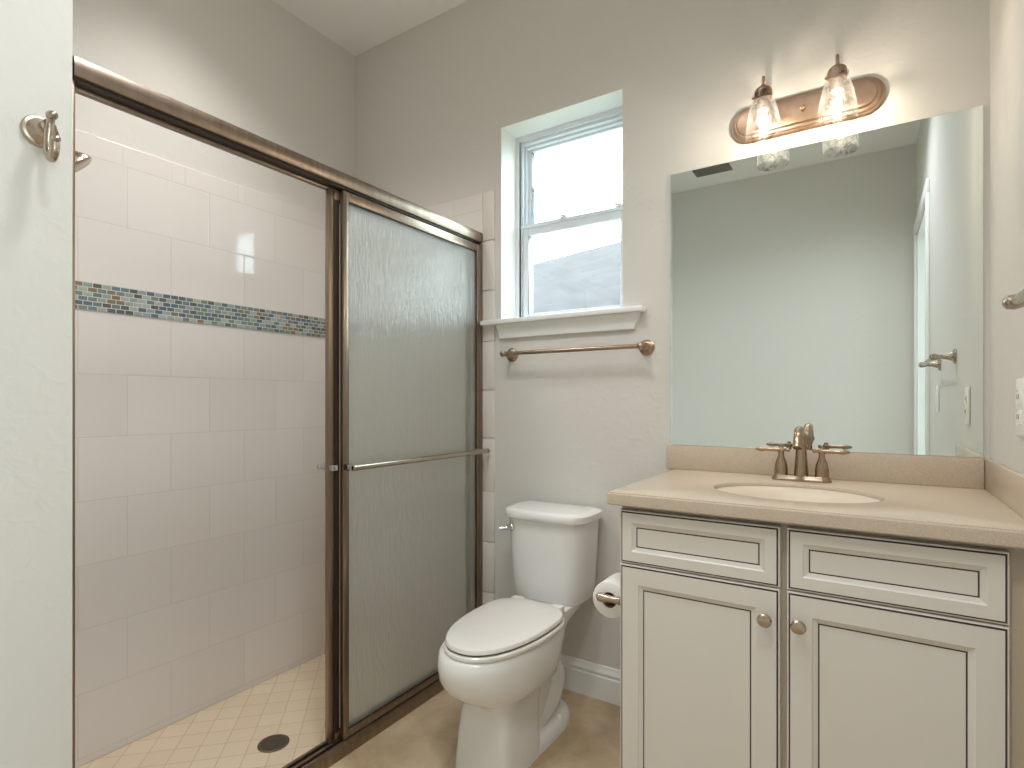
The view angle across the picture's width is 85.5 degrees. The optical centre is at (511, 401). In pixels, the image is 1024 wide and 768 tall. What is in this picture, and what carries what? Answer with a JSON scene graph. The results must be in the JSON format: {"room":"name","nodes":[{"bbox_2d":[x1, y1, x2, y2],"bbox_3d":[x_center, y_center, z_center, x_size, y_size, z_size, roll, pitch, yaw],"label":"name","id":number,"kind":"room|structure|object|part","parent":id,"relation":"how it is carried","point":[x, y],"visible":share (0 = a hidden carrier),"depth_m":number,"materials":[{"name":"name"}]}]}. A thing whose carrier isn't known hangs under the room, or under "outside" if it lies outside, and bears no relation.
{"room":"bathroom","nodes":[
{"label":"bathroom","id":0,"kind":"room"},
{"bbox_2d":[0,0,71,767],"bbox_3d":[-1.608,-0.227,0.851,0.973,2.903,1.214,0,0,33],"label":"wall","id":1,"kind":"structure","parent":0,"point":[36,35],"depth_m":1.04,"materials":[{"name":"white paint"}]},
{"bbox_2d":[20,110,60,162],"bbox_3d":[-0.862,-0.493,1.031,0.086,0.100,0.060,0,0,33],"label":"robe hook","id":2,"kind":"object","parent":1,"relation":"attached to","point":[41,132],"visible":1,"depth_m":1.03,"materials":[{"name":"silver metal"}]},
{"bbox_3d":[-0.851,-0.486,1.024,0.046,0.086,0.015,0,0,33],"label":"hook arm","id":3,"kind":"part","parent":2,"relation":"part of","materials":[{"name":"silver metal"}]},
{"bbox_3d":[-0.850,-0.529,1.023,0.026,0.016,0.018,0,0,33],"label":"knob","id":4,"kind":"part","parent":2,"relation":"part of","materials":[{"name":"silver metal"}]},
{"bbox_3d":[-0.835,-0.481,1.014,0.023,0.013,0.015,0,0,33],"label":"knob","id":5,"kind":"part","parent":2,"relation":"part of","materials":[{"name":"silver metal"}]},
{"bbox_2d":[72,0,72,55],"bbox_3d":[-1.200,0.147,1.317,0.733,2.006,0.010,0,0,33],"label":"wall tiles","id":6,"kind":"structure","parent":1,"relation":"attached to","point":[72,0],"depth_m":1.12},
{"bbox_2d":[75,151,91,172],"bbox_3d":[-1.154,-0.686,1.387,0.084,0.214,0.167,0,0,38],"label":"showerhead","id":7,"kind":"object","parent":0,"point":[82,160],"visible":0.13,"depth_m":1.41,"materials":[{"name":"silver metal"}]},
{"bbox_2d":[78,653,324,767],"bbox_3d":[-0.831,1.188,1.892,0.792,0.075,1.418,0,0,33],"label":"floor","id":8,"kind":"structure","parent":0,"point":[227,733],"depth_m":1.93,"materials":[{"name":"tile"}]},
{"bbox_2d":[257,734,289,752],"bbox_3d":[-0.802,1.148,1.864,0.100,0.004,0.100,0,0,33],"label":"shower drain","id":9,"kind":"object","parent":8,"relation":"on","point":[273,743],"visible":1,"depth_m":1.86,"materials":[{"name":"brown metal"}]},
{"bbox_2d":[73,0,354,214],"bbox_3d":[-1.192,-0.227,2.137,0.120,2.903,1.398,0,0,33],"label":"wall","id":10,"kind":"structure","parent":0,"point":[254,66],"depth_m":2.16,"materials":[{"name":"white paint"}]},
{"bbox_2d":[75,129,324,767],"bbox_3d":[-1.137,0.147,2.102,0.010,2.006,1.378,0,0,33],"label":"tiled wall","id":11,"kind":"structure","parent":10,"relation":"attached to","point":[200,487],"depth_m":2.03,"materials":[{"name":"white tile"}]},
{"bbox_2d":[75,280,324,337],"bbox_3d":[-0.814,-0.336,1.895,0.758,0.089,1.376,0,0,33],"label":"trim","id":12,"kind":"structure","parent":11,"relation":"attached to","point":[89,296],"depth_m":2.02,"materials":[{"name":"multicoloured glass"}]},
{"bbox_2d":[272,0,468,55],"bbox_3d":[0.314,-1.738,-0.031,5.159,0.120,3.812,0,0,33],"label":"ceiling","id":13,"kind":"structure","parent":0,"point":[357,26],"depth_m":2.41,"materials":[{"name":"white paint"}]},
{"bbox_2d":[329,689,619,767],"bbox_3d":[0.669,1.125,-0.378,4.186,0.120,3.612,0,0,33],"label":"floor","id":14,"kind":"structure","parent":0,"point":[427,736],"depth_m":1.74,"materials":[{"name":"beige tile"}]},
{"bbox_2d":[72,55,489,767],"bbox_3d":[-0.515,0.187,1.695,0.146,1.754,1.387,0,0,35],"label":"shower enclosure","id":15,"kind":"object","parent":14,"relation":"on","point":[403,466],"visible":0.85,"depth_m":1.81,"materials":[{"name":"brown metal"}]},
{"bbox_3d":[-0.515,-0.667,1.695,0.050,0.046,1.383,0,0,33],"label":"header rail","id":16,"kind":"part","parent":15,"relation":"part of","materials":[{"name":"brown metal"}]},
{"bbox_3d":[-0.363,0.191,1.946,0.017,1.658,0.700,0,0,33],"label":"door panel","id":17,"kind":"part","parent":15,"relation":"part of","materials":[{"name":"brown metal"}]},
{"bbox_3d":[-0.363,0.195,1.946,0.005,1.614,0.668,0,0,33],"label":"glass pane","id":18,"kind":"part","parent":15,"relation":"part of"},
{"bbox_3d":[-0.326,0.191,1.966,0.017,1.658,0.698,0,0,33],"label":"door panel","id":19,"kind":"part","parent":15,"relation":"part of","materials":[{"name":"clear glass"}]},
{"bbox_3d":[-0.326,0.195,1.966,0.005,1.614,0.665,0,0,33],"label":"glass pane","id":20,"kind":"part","parent":15,"relation":"part of","materials":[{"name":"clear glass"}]},
{"bbox_2d":[437,500,601,767],"bbox_3d":[0.013,0.721,1.772,0.334,0.690,0.706,0,0,33],"label":"toilet","id":21,"kind":"object","parent":14,"relation":"on","point":[501,659],"visible":1,"depth_m":1.65,"materials":[{"name":"white ceramic"}]},
{"bbox_3d":[-0.030,0.665,1.657,0.272,0.018,0.422,0,0,33],"label":"seat lid","id":22,"kind":"part","parent":21,"relation":"part of","materials":[{"name":"white plastic"}]},
{"bbox_3d":[-0.030,0.685,1.657,0.282,0.014,0.432,0,0,33],"label":"seat","id":23,"kind":"part","parent":21,"relation":"part of","materials":[{"name":"white plastic"}]},
{"bbox_3d":[-0.022,0.443,1.955,0.053,0.028,0.028,0,0,-27],"label":"flush lever","id":24,"kind":"part","parent":21,"relation":"part of","materials":[{"name":"silver metal"}]},
{"bbox_3d":[0.138,0.393,1.970,0.328,0.034,0.212,0,0,33],"label":"tank lid","id":25,"kind":"part","parent":21,"relation":"part of","materials":[{"name":"white ceramic"}]},
{"bbox_3d":[0.140,0.553,1.974,0.306,0.292,0.189,0,0,33],"label":"tank","id":26,"kind":"part","parent":21,"relation":"part of","materials":[{"name":"white ceramic"}]},
{"bbox_2d":[620,506,1023,767],"bbox_3d":[0.734,0.661,1.383,0.782,0.808,0.572,0,0,33],"label":"vanity cabinet","id":27,"kind":"object","parent":14,"relation":"on","point":[745,643],"visible":0.98,"depth_m":1.15,"materials":[{"name":"beige paint"}]},
{"bbox_2d":[596,592,619,604],"bbox_3d":[0.294,0.514,1.500,0.082,0.048,0.184,0,0,33],"label":"toilet paper holder","id":28,"kind":"object","parent":27,"relation":"attached to","point":[600,596],"visible":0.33,"depth_m":1.44,"materials":[{"name":"silver metal"}]},
{"bbox_2d":[593,572,619,617],"bbox_3d":[0.284,0.524,1.506,0.096,0.096,0.100,0,0,33],"label":"toilet paper roll","id":29,"kind":"object","parent":28,"relation":"on","point":[611,585],"visible":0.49,"depth_m":1.47,"materials":[{"name":"white paper"}]},
{"bbox_3d":[0.425,0.333,1.289,0.362,0.131,0.020,0,0,33],"label":"drawer","id":30,"kind":"part","parent":27,"relation":"part of","materials":[{"name":"white paint"}]},
{"bbox_3d":[0.425,0.677,1.289,0.362,0.552,0.020,0,0,33],"label":"door","id":31,"kind":"part","parent":27,"relation":"part of","materials":[{"name":"white paint"}]},
{"bbox_3d":[0.541,0.466,1.185,0.030,0.030,0.030,0,0,33],"label":"knob","id":32,"kind":"part","parent":27,"relation":"part of","materials":[{"name":"silver metal"}]},
{"bbox_3d":[0.595,0.466,1.150,0.030,0.030,0.030,0,0,33],"label":"knob","id":33,"kind":"part","parent":27,"relation":"part of","materials":[{"name":"silver metal"}]},
{"bbox_2d":[607,445,1023,548],"bbox_3d":[0.719,0.244,1.401,0.826,0.200,0.566,0,0,33],"label":"countertop","id":34,"kind":"structure","parent":27,"relation":"on","point":[956,499],"depth_m":1.35,"materials":[{"name":"beige stone"}]},
{"bbox_2d":[717,486,879,502],"bbox_3d":[0.701,0.289,1.380,0.384,0.112,0.312,0,0,33],"label":"basin","id":35,"kind":"object","parent":34,"relation":"in","point":[801,494],"depth_m":1.47,"materials":[{"name":"white ceramic"}]},
{"bbox_2d":[755,426,849,482],"bbox_3d":[0.809,0.144,1.552,0.159,0.155,0.180,0,0,-16],"label":"faucet","id":36,"kind":"object","parent":34,"relation":"on","point":[801,474],"visible":1,"depth_m":1.54,"materials":[{"name":"brown metal"}]},
{"bbox_3d":[0.749,0.137,1.595,0.090,0.014,0.014,0,0,28],"label":"lever","id":37,"kind":"part","parent":36,"relation":"part of","materials":[{"name":"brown metal"}]},
{"bbox_3d":[0.771,0.166,1.587,0.037,0.086,0.037,0,0,33],"label":"handle","id":38,"kind":"part","parent":36,"relation":"part of","materials":[{"name":"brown metal"}]},
{"bbox_3d":[0.789,0.137,1.522,0.038,0.141,0.129,0,0,33],"label":"spout","id":39,"kind":"part","parent":36,"relation":"part of","materials":[{"name":"brown metal"}]},
{"bbox_3d":[0.814,0.214,1.560,0.152,0.014,0.054,0,0,33],"label":"plate","id":40,"kind":"part","parent":36,"relation":"part of","materials":[{"name":"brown metal"}]},
{"bbox_3d":[0.857,0.166,1.532,0.037,0.086,0.037,0,0,33],"label":"handle","id":41,"kind":"part","parent":36,"relation":"part of","materials":[{"name":"brown metal"}]},
{"bbox_3d":[0.873,0.137,1.515,0.090,0.014,0.014,0,0,37],"label":"lever","id":42,"kind":"part","parent":36,"relation":"part of","materials":[{"name":"brown metal"}]},
{"bbox_3d":[0.739,0.333,1.087,0.358,0.131,0.020,0,0,33],"label":"drawer","id":43,"kind":"part","parent":27,"relation":"part of","materials":[{"name":"white paint"}]},
{"bbox_3d":[0.739,0.677,1.087,0.358,0.552,0.020,0,0,33],"label":"door","id":44,"kind":"part","parent":27,"relation":"part of","materials":[{"name":"white paint"}]},
{"bbox_2d":[355,0,989,669],"bbox_3d":[0.249,-0.227,2.159,2.679,2.903,0.200,0,0,33],"label":"wall","id":45,"kind":"structure","parent":0,"point":[434,99],"depth_m":1.96,"materials":[{"name":"white paint"}]},
{"bbox_2d":[424,193,482,243],"bbox_3d":[-0.439,0.147,2.477,0.758,2.006,0.010,0,0,33],"label":"tiled wall","id":46,"kind":"structure","parent":45,"relation":"attached to","point":[467,211],"depth_m":2.32,"materials":[{"name":"white tile"}]},
{"bbox_2d":[482,190,494,604],"bbox_3d":[-0.095,0.104,2.256,0.058,1.919,0.010,0,0,33],"label":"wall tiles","id":47,"kind":"structure","parent":45,"relation":"attached to","point":[488,198],"depth_m":2.25,"materials":[{"name":"white tile"}]},
{"bbox_2d":[480,89,645,338],"bbox_3d":[0.218,-0.678,2.147,0.674,0.851,0.240,0,0,33],"label":"window","id":48,"kind":"structure","parent":45,"relation":"in","point":[603,114],"depth_m":2.22,"materials":[{"name":"white plastic"}]},
{"bbox_3d":[0.196,-0.317,2.112,0.674,0.020,0.155,0,0,33],"label":"sill","id":49,"kind":"part","parent":48,"relation":"part of","materials":[{"name":"white paint"}]},
{"bbox_3d":[0.254,-0.705,2.215,0.517,0.799,0.086,0,0,33],"label":"frame","id":50,"kind":"part","parent":48,"relation":"part of","materials":[{"name":"white plastic"}]},
{"bbox_3d":[0.243,-0.538,2.198,0.477,0.397,0.034,0,0,33],"label":"sash","id":51,"kind":"part","parent":48,"relation":"part of","materials":[{"name":"white plastic"}]},
{"bbox_3d":[0.262,-0.891,2.226,0.457,0.364,0.023,0,0,33],"label":"sash","id":52,"kind":"part","parent":48,"relation":"part of","materials":[{"name":"white plastic"}]},
{"bbox_2d":[500,340,654,361],"bbox_3d":[0.211,-0.186,2.018,0.604,0.054,0.078,0,0,33],"label":"towel bar","id":53,"kind":"object","parent":45,"relation":"attached to","point":[646,347],"visible":1,"depth_m":1.95,"materials":[{"name":"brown metal"}]},
{"bbox_3d":[0.198,-0.186,1.998,0.558,0.015,0.015,0,0,33],"label":"rail","id":54,"kind":"part","parent":53,"relation":"part of","materials":[{"name":"brown metal"}]},
{"bbox_2d":[560,654,619,705],"bbox_3d":[0.245,1.006,2.033,0.755,0.118,0.016,0,0,33],"label":"baseboard","id":55,"kind":"structure","parent":45,"relation":"attached to","point":[597,681],"depth_m":2.00,"materials":[{"name":"white paint"}]},
{"bbox_2d":[731,54,885,147],"bbox_3d":[0.823,-0.854,1.579,0.406,0.194,0.152,0,0,33],"label":"vanity light","id":56,"kind":"object","parent":45,"relation":"attached to","point":[842,101],"visible":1,"depth_m":1.60,"materials":[{"name":"brown metal"}]},
{"bbox_3d":[0.728,-0.827,1.607,0.095,0.139,0.095,0,0,33],"label":"lamp shade","id":57,"kind":"part","parent":56,"relation":"part of","materials":[{"name":"clear glass"}]},
{"bbox_3d":[0.749,-0.894,1.638,0.038,0.114,0.085,0,0,33],"label":"arm","id":58,"kind":"part","parent":56,"relation":"part of","materials":[{"name":"brown metal"}]},
{"bbox_3d":[0.884,-0.827,1.506,0.095,0.139,0.095,0,0,33],"label":"lamp shade","id":59,"kind":"part","parent":56,"relation":"part of","materials":[{"name":"clear glass"}]},
{"bbox_3d":[0.905,-0.894,1.538,0.038,0.114,0.085,0,0,33],"label":"arm","id":60,"kind":"part","parent":56,"relation":"part of","materials":[{"name":"brown metal"}]},
{"bbox_2d":[667,445,983,488],"bbox_3d":[0.862,0.183,1.633,0.814,0.078,0.020,0,0,33],"label":"backsplash","id":61,"kind":"structure","parent":45,"relation":"attached to","point":[945,471],"depth_m":1.56,"materials":[{"name":"beige stone"}]},
{"bbox_2d":[671,105,983,457],"bbox_3d":[0.870,-0.308,1.637,0.804,0.902,0.006,0,0,33],"label":"wall mirror","id":62,"kind":"object","parent":45,"relation":"attached to","point":[833,289],"visible":0.96,"depth_m":1.59,"materials":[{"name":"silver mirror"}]},
{"bbox_2d":[990,0,1023,473],"bbox_3d":[0.531,-0.306,0.234,0.120,2.743,2.732,0,0,33],"label":"wall","id":63,"kind":"structure","parent":0,"point":[1006,16],"depth_m":1.24,"materials":[{"name":"white paint"}]},
{"bbox_2d":[1002,289,1023,309],"bbox_3d":[0.695,-0.161,0.670,0.078,0.054,0.554,0,0,33],"label":"towel bar","id":64,"kind":"object","parent":63,"relation":"attached to","point":[1015,301],"visible":1,"depth_m":0.88,"materials":[{"name":"silver metal"}]},
{"bbox_3d":[0.675,-0.161,0.684,0.015,0.015,0.508,0,0,33],"label":"rail","id":65,"kind":"part","parent":64,"relation":"part of","materials":[{"name":"silver metal"}]},
{"bbox_2d":[1016,378,1023,436],"bbox_3d":[1.018,0.011,1.109,0.009,0.116,0.072,0,0,33],"label":"wall outlet","id":66,"kind":"object","parent":63,"relation":"attached to","point":[1019,382],"visible":1,"depth_m":1.10,"materials":[{"name":"white plastic"}]},
{"bbox_2d":[1016,390,1020,404],"bbox_3d":[1.016,-0.009,1.111,0.004,0.029,0.034,0,0,33],"label":"socket","id":67,"kind":"object","parent":66,"relation":"attached to","point":[1018,392],"depth_m":1.11,"materials":[{"name":"white plastic"}]},
{"bbox_2d":[1016,410,1020,424],"bbox_3d":[1.016,0.031,1.111,0.004,0.029,0.034,0,0,33],"label":"socket","id":68,"kind":"object","parent":66,"relation":"attached to","point":[1018,412],"depth_m":1.11,"materials":[{"name":"white plastic"}]},
{"label":"outside","id":69,"kind":"structure","parent":0,"visible":0},
{"bbox_3d":[12.864,1.790,29.212,70.000,0.050,56.950,0,0,33],"label":"ground","id":70,"kind":"structure","parent":69,"visible":0},
{"bbox_2d":[533,241,620,312],"bbox_3d":[1.411,-0.845,12.913,10.840,5.220,14.900,0,0,-43],"label":"neighbouring house","id":71,"kind":"structure","parent":70,"relation":"on","point":[590,278],"depth_m":9.33,"materials":[{"name":"grey paint"}]}
]}

